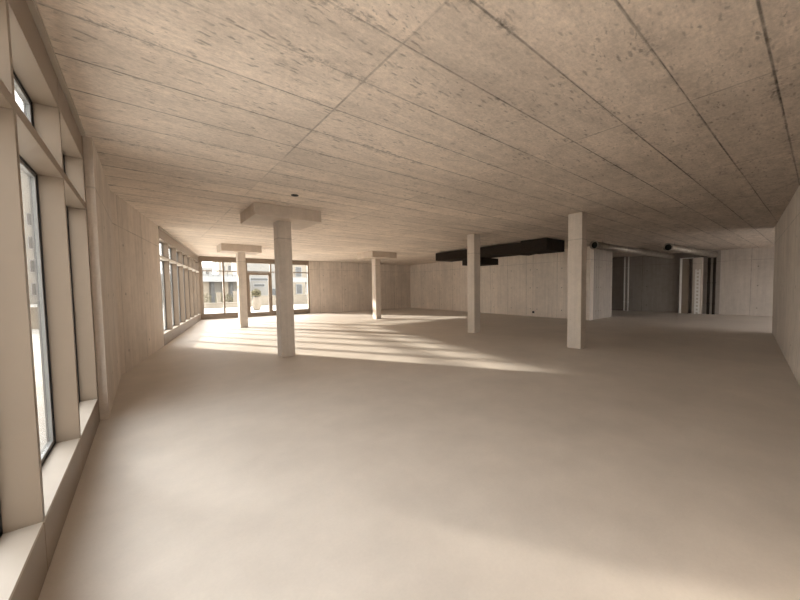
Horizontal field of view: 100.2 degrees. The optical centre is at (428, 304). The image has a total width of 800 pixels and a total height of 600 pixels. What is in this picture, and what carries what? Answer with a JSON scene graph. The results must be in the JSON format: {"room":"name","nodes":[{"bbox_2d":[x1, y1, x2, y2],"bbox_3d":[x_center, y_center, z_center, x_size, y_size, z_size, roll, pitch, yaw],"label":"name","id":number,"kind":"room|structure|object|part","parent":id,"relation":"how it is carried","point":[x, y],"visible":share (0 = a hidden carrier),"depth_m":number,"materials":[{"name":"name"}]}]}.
{"room":"empty commercial space","nodes":[
{"label":"empty commercial space","id":0,"kind":"room"},
{"bbox_2d":[83,136,120,419],"bbox_3d":[-4.451,-0.287,4.399,0.360,3.020,2.420,-3,4,-40],"label":"wall","id":1,"kind":"structure","parent":0,"point":[98,196],"depth_m":3.73,"materials":[{"name":"concrete"}]},
{"bbox_2d":[57,75,98,468],"bbox_3d":[-3.187,-0.177,2.965,0.215,3.120,1.252,-3,4,-40],"label":"window","id":2,"kind":"structure","parent":1,"relation":"in","point":[72,129],"depth_m":3.38,"materials":[{"name":"beige wood"}]},
{"bbox_3d":[-3.159,-1.584,2.915,0.060,0.235,1.224,-3,4,-40],"label":"head panel","id":3,"kind":"part","parent":2,"relation":"part of","materials":[{"name":"beige metal"}]},
{"bbox_3d":[-3.233,0.029,2.920,0.031,1.975,1.185,-3,4,-40],"label":"frame","id":4,"kind":"part","parent":2,"relation":"part of","materials":[{"name":"beige wood"}]},
{"bbox_3d":[-3.167,1.022,3.002,0.175,0.018,1.208,-3,4,-40],"label":"sill","id":5,"kind":"part","parent":2,"relation":"part of","materials":[{"name":"beige concrete"}]},
{"bbox_3d":[-3.126,1.153,3.058,0.050,0.252,1.224,-3,4,-40],"label":"panel","id":6,"kind":"part","parent":2,"relation":"part of","materials":[{"name":"beige wood"}]},
{"bbox_2d":[81,136,99,421],"bbox_3d":[-3.662,-0.246,3.431,0.270,3.020,0.076,-3,4,-40],"label":"trim","id":7,"kind":"structure","parent":1,"relation":"attached to","point":[81,136],"depth_m":3.52,"materials":[{"name":"beige wood"}]},
{"bbox_2d":[110,190,163,375],"bbox_3d":[-6.079,-0.394,6.840,0.360,3.020,3.410,-2,3,-29],"label":"wall","id":8,"kind":"structure","parent":0,"point":[135,236],"depth_m":6.46,"materials":[{"name":"concrete"}]},
{"bbox_2d":[158,226,172,345],"bbox_3d":[-7.115,-0.439,8.928,0.215,3.120,1.251,-2,3,-29],"label":"window","id":9,"kind":"structure","parent":8,"relation":"in","point":[163,235],"depth_m":9.40,"materials":[{"name":"beige metal"}]},
{"bbox_3d":[-7.089,-1.836,8.879,0.060,0.255,1.200,-2,3,-29],"label":"head panel","id":10,"kind":"part","parent":9,"relation":"part of","materials":[{"name":"beige metal"}]},
{"bbox_3d":[-7.176,-0.244,8.902,0.031,1.935,1.161,-2,3,-29],"label":"frame","id":11,"kind":"part","parent":9,"relation":"part of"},
{"bbox_3d":[-7.055,0.877,9.020,0.050,0.282,1.200,-2,3,-29],"label":"panel","id":12,"kind":"part","parent":9,"relation":"part of","materials":[{"name":"beige wood"}]},
{"bbox_2d":[309,261,410,312],"bbox_3d":[-4.142,-1.172,21.704,7.380,3.020,0.300,-3,4,-40],"label":"wall","id":13,"kind":"structure","parent":0,"point":[333,286],"depth_m":21.02,"materials":[{"name":"concrete"}]},
{"bbox_2d":[292,260,309,313],"bbox_3d":[-7.293,-0.996,18.916,1.040,3.020,0.120,-3,4,-40],"label":"window","id":14,"kind":"structure","parent":13,"relation":"in","point":[294,262],"depth_m":19.05,"materials":[{"name":"brown wood"}]},
{"bbox_3d":[-7.308,-2.380,18.846,1.040,0.250,0.120,-3,4,-40],"label":"head panel","id":15,"kind":"part","parent":14,"relation":"part of","materials":[{"name":"brown wood"}]},
{"bbox_3d":[-7.292,0.378,18.974,0.928,0.270,0.120,-3,4,-40],"label":"panel","id":16,"kind":"part","parent":14,"relation":"part of","materials":[{"name":"beige wood"}]},
{"bbox_2d":[35,0,799,264],"bbox_3d":[2.385,-2.470,12.688,21.670,0.350,22.400,-3,4,-40],"label":"ceiling","id":17,"kind":"structure","parent":0,"point":[413,128],"depth_m":3.15,"materials":[{"name":"concrete"}]},
{"bbox_2d":[436,238,564,265],"bbox_3d":[2.672,-2.014,13.594,1.600,0.660,5.620,-3,4,-40],"label":"ventilation duct","id":18,"kind":"object","parent":17,"relation":"hanging from","point":[488,255],"visible":0.91,"depth_m":12.31,"materials":[{"name":"metal"}]},
{"bbox_2d":[589,240,673,258],"bbox_3d":[8.725,-2.235,13.805,7.885,0.370,0.300,-3,4,-38],"label":"duct","id":19,"kind":"object","parent":17,"relation":"hanging from","point":[594,245],"visible":1,"depth_m":12.85,"materials":[{"name":"metal"}]},
{"bbox_2d":[663,242,717,257],"bbox_3d":[11.079,-2.264,13.928,5.646,0.375,0.310,-3,4,-36],"label":"duct","id":20,"kind":"object","parent":17,"relation":"hanging from","point":[667,247],"visible":1,"depth_m":13.26,"materials":[{"name":"metal"}]},
{"bbox_2d":[38,308,799,599],"bbox_3d":[2.420,0.820,12.856,21.670,0.200,22.400,-3,4,-40],"label":"floor","id":21,"kind":"structure","parent":0,"point":[406,453],"depth_m":2.62,"materials":[{"name":"beige concrete"}]},
{"bbox_2d":[0,0,47,599],"bbox_3d":[-1.595,-0.099,1.091,0.215,3.120,1.252,-3,4,-40],"label":"window","id":22,"kind":"structure","parent":21,"relation":"on","point":[23,556],"depth_m":1.56,"materials":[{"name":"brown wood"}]},
{"bbox_3d":[-1.575,1.100,1.128,0.175,0.018,1.208,-3,4,-40],"label":"sill","id":23,"kind":"part","parent":22,"relation":"part of","materials":[{"name":"beige concrete"}]},
{"bbox_3d":[-1.534,1.232,1.184,0.050,0.252,1.224,-3,4,-40],"label":"panel","id":24,"kind":"part","parent":22,"relation":"part of","materials":[{"name":"beige wood"}]},
{"bbox_2d":[8,0,82,568],"bbox_3d":[-2.391,-0.138,2.028,0.215,3.120,1.252,-3,4,-40],"label":"window","id":25,"kind":"structure","parent":21,"relation":"on","point":[36,67],"depth_m":2.40,"materials":[{"name":"beige metal"}]},
{"bbox_3d":[-2.450,-1.200,1.918,0.031,0.445,1.185,-3,4,-40],"label":"frame","id":26,"kind":"part","parent":25,"relation":"part of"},
{"bbox_3d":[-2.363,-1.545,1.978,0.060,0.235,1.224,-3,4,-40],"label":"head panel","id":27,"kind":"part","parent":25,"relation":"part of","materials":[{"name":"beige metal"}]},
{"bbox_3d":[-2.437,0.068,1.983,0.031,1.975,1.185,-3,4,-40],"label":"frame","id":28,"kind":"part","parent":25,"relation":"part of","materials":[{"name":"beige wood"}]},
{"bbox_3d":[-2.371,1.061,2.065,0.175,0.018,1.208,-3,4,-40],"label":"sill","id":29,"kind":"part","parent":25,"relation":"part of","materials":[{"name":"beige concrete"}]},
{"bbox_3d":[-2.330,1.193,2.121,0.050,0.252,1.224,-3,4,-40],"label":"panel","id":30,"kind":"part","parent":25,"relation":"part of","materials":[{"name":"beige wood"}]},
{"bbox_2d":[168,234,179,338],"bbox_3d":[-7.704,-0.487,9.991,0.215,3.120,1.228,-2,3,-29],"label":"window","id":31,"kind":"structure","parent":21,"relation":"on","point":[171,240],"depth_m":10.46,"materials":[{"name":"beige wood"}]},
{"bbox_3d":[-7.760,-0.292,9.957,0.031,1.935,1.161,-2,3,-29],"label":"frame","id":32,"kind":"part","parent":31,"relation":"part of","materials":[{"name":"beige wood"}]},
{"bbox_3d":[-7.672,-1.883,9.933,0.060,0.255,1.200,-2,3,-29],"label":"head panel","id":33,"kind":"part","parent":31,"relation":"part of","materials":[{"name":"beige metal"}]},
{"bbox_3d":[-7.639,0.829,10.074,0.050,0.282,1.200,-2,3,-29],"label":"panel","id":34,"kind":"part","parent":31,"relation":"part of","materials":[{"name":"beige wood"}]},
{"bbox_2d":[176,240,185,333],"bbox_3d":[-8.288,-0.534,11.046,0.215,3.120,1.228,-2,3,-29],"label":"window","id":35,"kind":"structure","parent":21,"relation":"on","point":[179,244],"depth_m":11.52,"materials":[{"name":"beige wood"}]},
{"bbox_3d":[-8.343,-0.339,11.011,0.031,1.935,1.161,-2,3,-29],"label":"frame","id":36,"kind":"part","parent":35,"relation":"part of","materials":[{"name":"beige wood"}]},
{"bbox_3d":[-8.256,-1.931,10.987,0.060,0.255,1.200,-2,3,-29],"label":"head panel","id":37,"kind":"part","parent":35,"relation":"part of","materials":[{"name":"beige metal"}]},
{"bbox_3d":[-8.222,0.782,11.128,0.050,0.282,1.200,-2,3,-29],"label":"panel","id":38,"kind":"part","parent":35,"relation":"part of","materials":[{"name":"beige wood"}]},
{"bbox_2d":[182,244,190,329],"bbox_3d":[-8.871,-0.582,12.100,0.215,3.120,1.228,-2,3,-29],"label":"window","id":39,"kind":"structure","parent":21,"relation":"on","point":[184,248],"depth_m":12.58,"materials":[{"name":"beige wood"}]},
{"bbox_3d":[-8.927,-0.387,12.065,0.031,1.935,1.161,-2,3,-29],"label":"frame","id":40,"kind":"part","parent":39,"relation":"part of","materials":[{"name":"beige wood"}]},
{"bbox_3d":[-8.839,-1.978,12.041,0.060,0.255,1.200,-2,3,-29],"label":"head panel","id":41,"kind":"part","parent":39,"relation":"part of","materials":[{"name":"beige metal"}]},
{"bbox_3d":[-8.806,0.734,12.182,0.050,0.282,1.200,-2,3,-29],"label":"panel","id":42,"kind":"part","parent":39,"relation":"part of","materials":[{"name":"beige wood"}]},
{"bbox_2d":[187,248,194,326],"bbox_3d":[-9.455,-0.629,13.154,0.215,3.120,1.228,-2,3,-29],"label":"window","id":43,"kind":"structure","parent":21,"relation":"on","point":[189,255],"depth_m":13.63,"materials":[{"name":"beige wood"}]},
{"bbox_3d":[-9.423,-2.026,13.096,0.060,0.255,1.200,-2,3,-29],"label":"head panel","id":44,"kind":"part","parent":43,"relation":"part of","materials":[{"name":"beige metal"}]},
{"bbox_3d":[-9.389,0.687,13.236,0.050,0.282,1.200,-2,3,-29],"label":"panel","id":45,"kind":"part","parent":43,"relation":"part of","materials":[{"name":"beige wood"}]},
{"bbox_2d":[191,251,197,323],"bbox_3d":[-10.038,-0.677,14.208,0.215,3.120,1.228,-2,3,-29],"label":"window","id":46,"kind":"structure","parent":21,"relation":"on","point":[192,252],"depth_m":14.69,"materials":[{"name":"brown wood"}]},
{"bbox_2d":[195,254,200,321],"bbox_3d":[-10.621,-0.724,15.262,0.215,3.120,1.228,-2,3,-29],"label":"window","id":47,"kind":"structure","parent":21,"relation":"on","point":[196,255],"depth_m":15.75,"materials":[{"name":"brown wood"}]},
{"bbox_2d":[198,256,202,319],"bbox_3d":[-10.972,-0.798,15.807,0.318,3.020,0.129,-3,4,-40],"label":"trim","id":48,"kind":"structure","parent":21,"relation":"on","point":[199,256],"depth_m":15.84,"materials":[{"name":"brown wood"}]},
{"bbox_2d":[200,256,225,319],"bbox_3d":[-10.476,-0.825,16.219,0.968,3.020,0.120,-3,4,-40],"label":"window","id":49,"kind":"structure","parent":21,"relation":"on","point":[202,258],"depth_m":16.17,"materials":[{"name":"brown wood"}]},
{"bbox_3d":[-10.506,-2.207,16.136,0.930,0.250,0.120,-3,4,-40],"label":"head panel","id":50,"kind":"part","parent":49,"relation":"part of","materials":[{"name":"beige metal"}]},
{"bbox_3d":[-10.462,0.549,16.289,0.818,0.270,0.120,-3,4,-40],"label":"panel","id":51,"kind":"part","parent":49,"relation":"part of","materials":[{"name":"beige wood"}]},
{"bbox_2d":[223,257,248,317],"bbox_3d":[-9.729,-0.865,16.852,1.068,3.020,0.120,-3,4,-40],"label":"window","id":52,"kind":"structure","parent":21,"relation":"on","point":[225,259],"depth_m":16.74,"materials":[{"name":"brown wood"}]},
{"bbox_3d":[-9.758,-2.247,16.769,1.030,0.250,0.120,-3,4,-40],"label":"head panel","id":53,"kind":"part","parent":52,"relation":"part of","materials":[{"name":"brown wood"}]},
{"bbox_3d":[-9.729,0.509,16.910,0.955,0.270,0.120,-3,4,-40],"label":"panel","id":54,"kind":"part","parent":52,"relation":"part of","materials":[{"name":"beige wood"}]},
{"bbox_2d":[217,243,261,327],"bbox_3d":[-6.975,-0.667,12.393,1.290,3.020,0.950,-3,4,-40],"label":"concrete column","id":55,"kind":"structure","parent":21,"relation":"on","point":[239,250],"depth_m":12.28,"materials":[{"name":"grey concrete"}]},
{"bbox_2d":[246,258,272,315],"bbox_3d":[-8.895,-0.910,17.559,1.198,3.020,0.120,-3,4,-40],"label":"window","id":56,"kind":"structure","parent":21,"relation":"on","point":[248,260],"depth_m":17.66,"materials":[{"name":"brown wood"}]},
{"bbox_3d":[-8.924,-2.292,17.477,1.160,0.250,0.120,-3,4,-40],"label":"head panel","id":57,"kind":"part","parent":56,"relation":"part of","materials":[{"name":"brown wood"}]},
{"bbox_2d":[247,272,270,316],"bbox_3d":[-8.885,-0.549,17.542,1.108,2.300,0.162,-3,4,-40],"label":"door","id":58,"kind":"structure","parent":56,"relation":"attached to","point":[251,314],"depth_m":17.51,"materials":[{"name":"brown wood"}]},
{"bbox_2d":[270,259,275,315],"bbox_3d":[-8.064,-0.955,18.263,1.058,3.020,0.120,-3,4,-40],"label":"window","id":59,"kind":"structure","parent":21,"relation":"on","point":[272,261],"depth_m":17.93,"materials":[{"name":"brown wood"}]},
{"bbox_2d":[240,202,320,356],"bbox_3d":[-3.099,-0.438,7.090,1.270,3.020,1.200,-3,4,-40],"label":"concrete column","id":60,"kind":"structure","parent":21,"relation":"on","point":[282,219],"depth_m":6.86,"materials":[{"name":"beige concrete"}]},
{"bbox_2d":[357,251,396,318],"bbox_3d":[-2.375,-0.871,15.420,1.270,3.020,1.380,-3,4,-40],"label":"concrete column","id":61,"kind":"structure","parent":21,"relation":"on","point":[375,256],"depth_m":15.30,"materials":[{"name":"grey concrete"}]},
{"bbox_2d":[467,234,479,332],"bbox_3d":[1.403,-0.653,10.355,0.275,3.020,0.290,-3,4,-40],"label":"concrete column","id":62,"kind":"structure","parent":21,"relation":"on","point":[473,240],"depth_m":10.25,"materials":[{"name":"grey concrete"}]},
{"bbox_2d":[567,212,586,348],"bbox_3d":[3.360,-0.532,7.558,0.245,3.020,0.320,-3,4,-40],"label":"concrete column","id":63,"kind":"structure","parent":21,"relation":"on","point":[577,222],"depth_m":7.46,"materials":[{"name":"beige concrete"}]},
{"bbox_2d":[623,257,625,310],"bbox_3d":[10.954,-1.179,18.657,0.094,3.020,0.094,-3,4,-40],"label":"riser pipe","id":64,"kind":"object","parent":21,"relation":"on","point":[624,257],"visible":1,"depth_m":18.63,"materials":[{"name":"white plastic"}]},
{"bbox_2d":[627,256,629,310],"bbox_3d":[11.077,-1.173,18.512,0.094,3.020,0.094,-3,4,-40],"label":"riser pipe","id":65,"kind":"object","parent":21,"relation":"on","point":[628,256],"visible":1,"depth_m":18.51,"materials":[{"name":"white plastic"}]},
{"bbox_2d":[679,257,693,312],"bbox_3d":[12.749,-0.949,16.515,0.110,2.740,0.520,-3,4,-40],"label":"column","id":66,"kind":"structure","parent":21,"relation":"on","point":[684,262],"depth_m":16.58,"materials":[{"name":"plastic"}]},
{"bbox_3d":[12.750,-0.932,16.570,0.040,2.700,0.280,-3,4,-40],"label":"panel","id":67,"kind":"part","parent":66,"relation":"part of","materials":[{"name":"brown wood"}]},
{"bbox_2d":[691,257,703,313],"bbox_3d":[13.078,-0.928,16.218,0.315,2.720,0.360,-3,4,-40],"label":"shaft","id":68,"kind":"object","parent":21,"relation":"on","point":[698,263],"visible":0.98,"depth_m":16.11,"materials":[{"name":"metal"}]},
{"bbox_2d":[694,269,700,313],"bbox_3d":[12.982,-0.636,16.123,0.023,2.150,0.200,-3,4,-40],"label":"cable tray","id":69,"kind":"object","parent":68,"relation":"on","point":[697,272],"depth_m":16.11,"materials":[{"name":"silver metal"}]},
{"bbox_2d":[706,258,710,313],"bbox_3d":[13.325,-0.893,15.878,0.134,2.680,0.134,-3,4,-40],"label":"riser pipe","id":70,"kind":"object","parent":21,"relation":"on","point":[709,259],"visible":0.98,"depth_m":15.85,"materials":[{"name":"black metal"}]},
{"bbox_2d":[712,257,716,314],"bbox_3d":[13.454,-0.887,15.726,0.134,2.680,0.134,-3,4,-40],"label":"riser pipe","id":71,"kind":"object","parent":21,"relation":"on","point":[714,258],"visible":0.98,"depth_m":15.69,"materials":[{"name":"black metal"}]},
{"bbox_2d":[410,246,593,319],"bbox_3d":[2.765,-1.102,18.868,0.300,3.020,12.965,-3,4,-37],"label":"wall","id":72,"kind":"structure","parent":0,"point":[522,285],"depth_m":16.91,"materials":[{"name":"concrete"}]},
{"bbox_2d":[593,249,612,319],"bbox_3d":[7.463,-0.934,14.572,1.920,3.020,0.300,-3,4,-40],"label":"wall","id":73,"kind":"structure","parent":0,"point":[602,290],"depth_m":14.44,"materials":[{"name":"concrete"}]},
{"bbox_2d":[612,246,773,316],"bbox_3d":[13.441,-1.082,16.232,0.250,3.020,13.200,-3,4,-40],"label":"wall","id":74,"kind":"structure","parent":0,"point":[654,282],"depth_m":16.05,"materials":[{"name":"concrete"}]},
{"bbox_2d":[772,185,799,385],"bbox_3d":[5.061,-0.384,4.305,0.349,3.020,14.246,2,4,43],"label":"wall","id":75,"kind":"structure","parent":0,"point":[786,279],"depth_m":6.45,"materials":[{"name":"concrete"}]},
{"label":"outside","id":76,"kind":"structure","parent":0,"visible":0},
{"bbox_2d":[30,303,307,451],"bbox_3d":[-18.820,0.351,29.975,130.000,0.450,150.000,-3,4,-40],"label":"ground","id":77,"kind":"structure","parent":76,"point":[35,332],"depth_m":6.98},
{"bbox_2d":[20,169,36,303],"bbox_3d":[-52.202,-8.828,43.241,8.300,17.250,10.300,-3,4,-40],"label":"building","id":78,"kind":"structure","parent":77,"relation":"on","point":[24,178],"depth_m":40.15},
{"bbox_3d":[-47.829,-10.299,40.231,0.740,1.340,0.029,-3,4,-40],"label":"pane","id":79,"kind":"part","parent":78,"relation":"part of","materials":[{"name":"glass"}]},
{"bbox_3d":[-47.798,-7.503,40.374,0.740,1.340,0.029,-3,4,-40],"label":"pane","id":80,"kind":"part","parent":78,"relation":"part of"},
{"bbox_3d":[-47.768,-4.707,40.517,0.740,1.340,0.029,-3,4,-40],"label":"pane","id":81,"kind":"part","parent":78,"relation":"part of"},
{"bbox_3d":[-47.738,-1.910,40.659,0.740,1.340,0.029,-3,4,-40],"label":"pane","id":82,"kind":"part","parent":78,"relation":"part of","materials":[{"name":"grey glass"}]},
{"bbox_2d":[30,307,38,328],"bbox_3d":[-17.362,0.603,11.860,6.880,0.860,0.580,-3,4,-40],"label":"wall","id":83,"kind":"structure","parent":77,"relation":"on","point":[34,310],"depth_m":13.12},
{"bbox_2d":[161,272,250,303],"bbox_3d":[-26.875,-2.104,39.866,8.300,3.620,8.650,-3,4,-40],"label":"building","id":84,"kind":"structure","parent":77,"relation":"on","point":[212,283],"depth_m":38.00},
{"bbox_3d":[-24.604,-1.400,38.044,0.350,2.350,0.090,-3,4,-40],"label":"doorway","id":85,"kind":"part","parent":84,"relation":"part of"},
{"bbox_3d":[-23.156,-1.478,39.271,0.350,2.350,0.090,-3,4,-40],"label":"doorway","id":86,"kind":"part","parent":84,"relation":"part of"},
{"bbox_2d":[202,267,212,273],"bbox_3d":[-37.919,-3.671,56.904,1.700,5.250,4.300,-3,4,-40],"label":"house","id":87,"kind":"structure","parent":77,"relation":"on","point":[203,268],"depth_m":55.16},
{"bbox_2d":[203,291,211,302],"bbox_3d":[-19.647,-0.472,28.727,1.828,1.352,1.826,-3,4,-40],"label":"shrub","id":88,"kind":"object","parent":77,"relation":"on","point":[206,296],"visible":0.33,"depth_m":29.00,"materials":[{"name":"green plant"}]},
{"bbox_2d":[216,292,220,302],"bbox_3d":[-17.855,-0.430,28.399,0.360,1.250,0.360,-3,4,-40],"label":"stone post","id":89,"kind":"object","parent":77,"relation":"on","point":[218,295],"visible":0.82,"depth_m":28.30,"materials":[{"name":"beige stone"}]},
{"bbox_2d":[212,262,231,274],"bbox_3d":[-37.809,-4.810,63.514,4.700,6.850,6.300,-3,4,-40],"label":"tower block","id":90,"kind":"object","parent":77,"relation":"on","point":[216,265],"visible":0.27,"depth_m":60.59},
{"bbox_2d":[215,293,232,302],"bbox_3d":[-18.325,-0.524,30.105,1.640,1.289,1.629,-3,4,-40],"label":"shrub","id":91,"kind":"object","parent":77,"relation":"on","point":[227,296],"visible":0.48,"depth_m":29.96,"materials":[{"name":"green plant"}]},
{"bbox_2d":[204,302,252,308],"bbox_3d":[-16.895,0.020,27.527,5.480,0.420,0.680,-3,4,-40],"label":"wall","id":92,"kind":"structure","parent":77,"relation":"on","point":[228,304],"depth_m":27.13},
{"bbox_2d":[232,291,237,301],"bbox_3d":[-16.903,-0.531,29.204,0.360,1.350,0.360,-3,4,-40],"label":"stone post","id":93,"kind":"object","parent":77,"relation":"on","point":[235,298],"visible":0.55,"depth_m":29.08,"materials":[{"name":"beige stone"}]},
{"bbox_2d":[231,263,275,300],"bbox_3d":[-24.276,-3.954,46.822,4.900,6.550,7.300,-3,4,-40],"label":"building","id":94,"kind":"structure","parent":77,"relation":"on","point":[260,282],"depth_m":44.16,"materials":[{"name":"white paint"}]},
{"bbox_3d":[-22.300,-3.362,43.831,2.140,0.270,0.029,-3,4,-40],"label":"pane","id":95,"kind":"part","parent":94,"relation":"part of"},
{"bbox_2d":[252,297,260,309],"bbox_3d":[-12.226,-0.088,23.743,0.570,0.920,0.570,-3,4,-40],"label":"plant pot","id":96,"kind":"object","parent":77,"relation":"on","point":[256,303],"visible":0.91,"depth_m":23.54,"materials":[{"name":"beige stone"}]},
{"bbox_2d":[251,289,260,296],"bbox_3d":[-12.233,-0.855,23.708,0.672,0.626,0.675,-3,4,-40],"label":"shrub","id":97,"kind":"object","parent":96,"relation":"in","point":[255,292],"visible":0.98,"depth_m":23.56,"materials":[{"name":"green plant"}]},
{"bbox_2d":[259,295,307,305],"bbox_3d":[-12.239,-0.565,33.296,8.680,0.900,0.680,-3,4,-40],"label":"wall","id":98,"kind":"structure","parent":77,"relation":"on","point":[298,299],"depth_m":32.27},
{"bbox_2d":[292,265,307,294],"bbox_3d":[-20.264,-5.437,53.450,9.700,8.750,8.300,-3,4,-40],"label":"house","id":99,"kind":"structure","parent":77,"relation":"on","point":[298,287],"depth_m":49.24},
{"bbox_3d":[-19.109,-4.852,49.105,0.740,1.340,0.029,-3,4,-40],"label":"pane","id":100,"kind":"part","parent":99,"relation":"part of","materials":[{"name":"grey glass"}]},
{"bbox_3d":[-19.082,-2.355,49.232,0.740,1.340,0.029,-3,4,-40],"label":"pane","id":101,"kind":"part","parent":99,"relation":"part of","materials":[{"name":"glass"}]},
{"bbox_2d":[293,277,306,294],"bbox_3d":[-14.470,-1.716,38.179,3.600,2.750,2.000,-3,4,-40],"label":"canopy","id":102,"kind":"object","parent":77,"relation":"on","point":[295,279],"visible":0.16,"depth_m":37.11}
]}

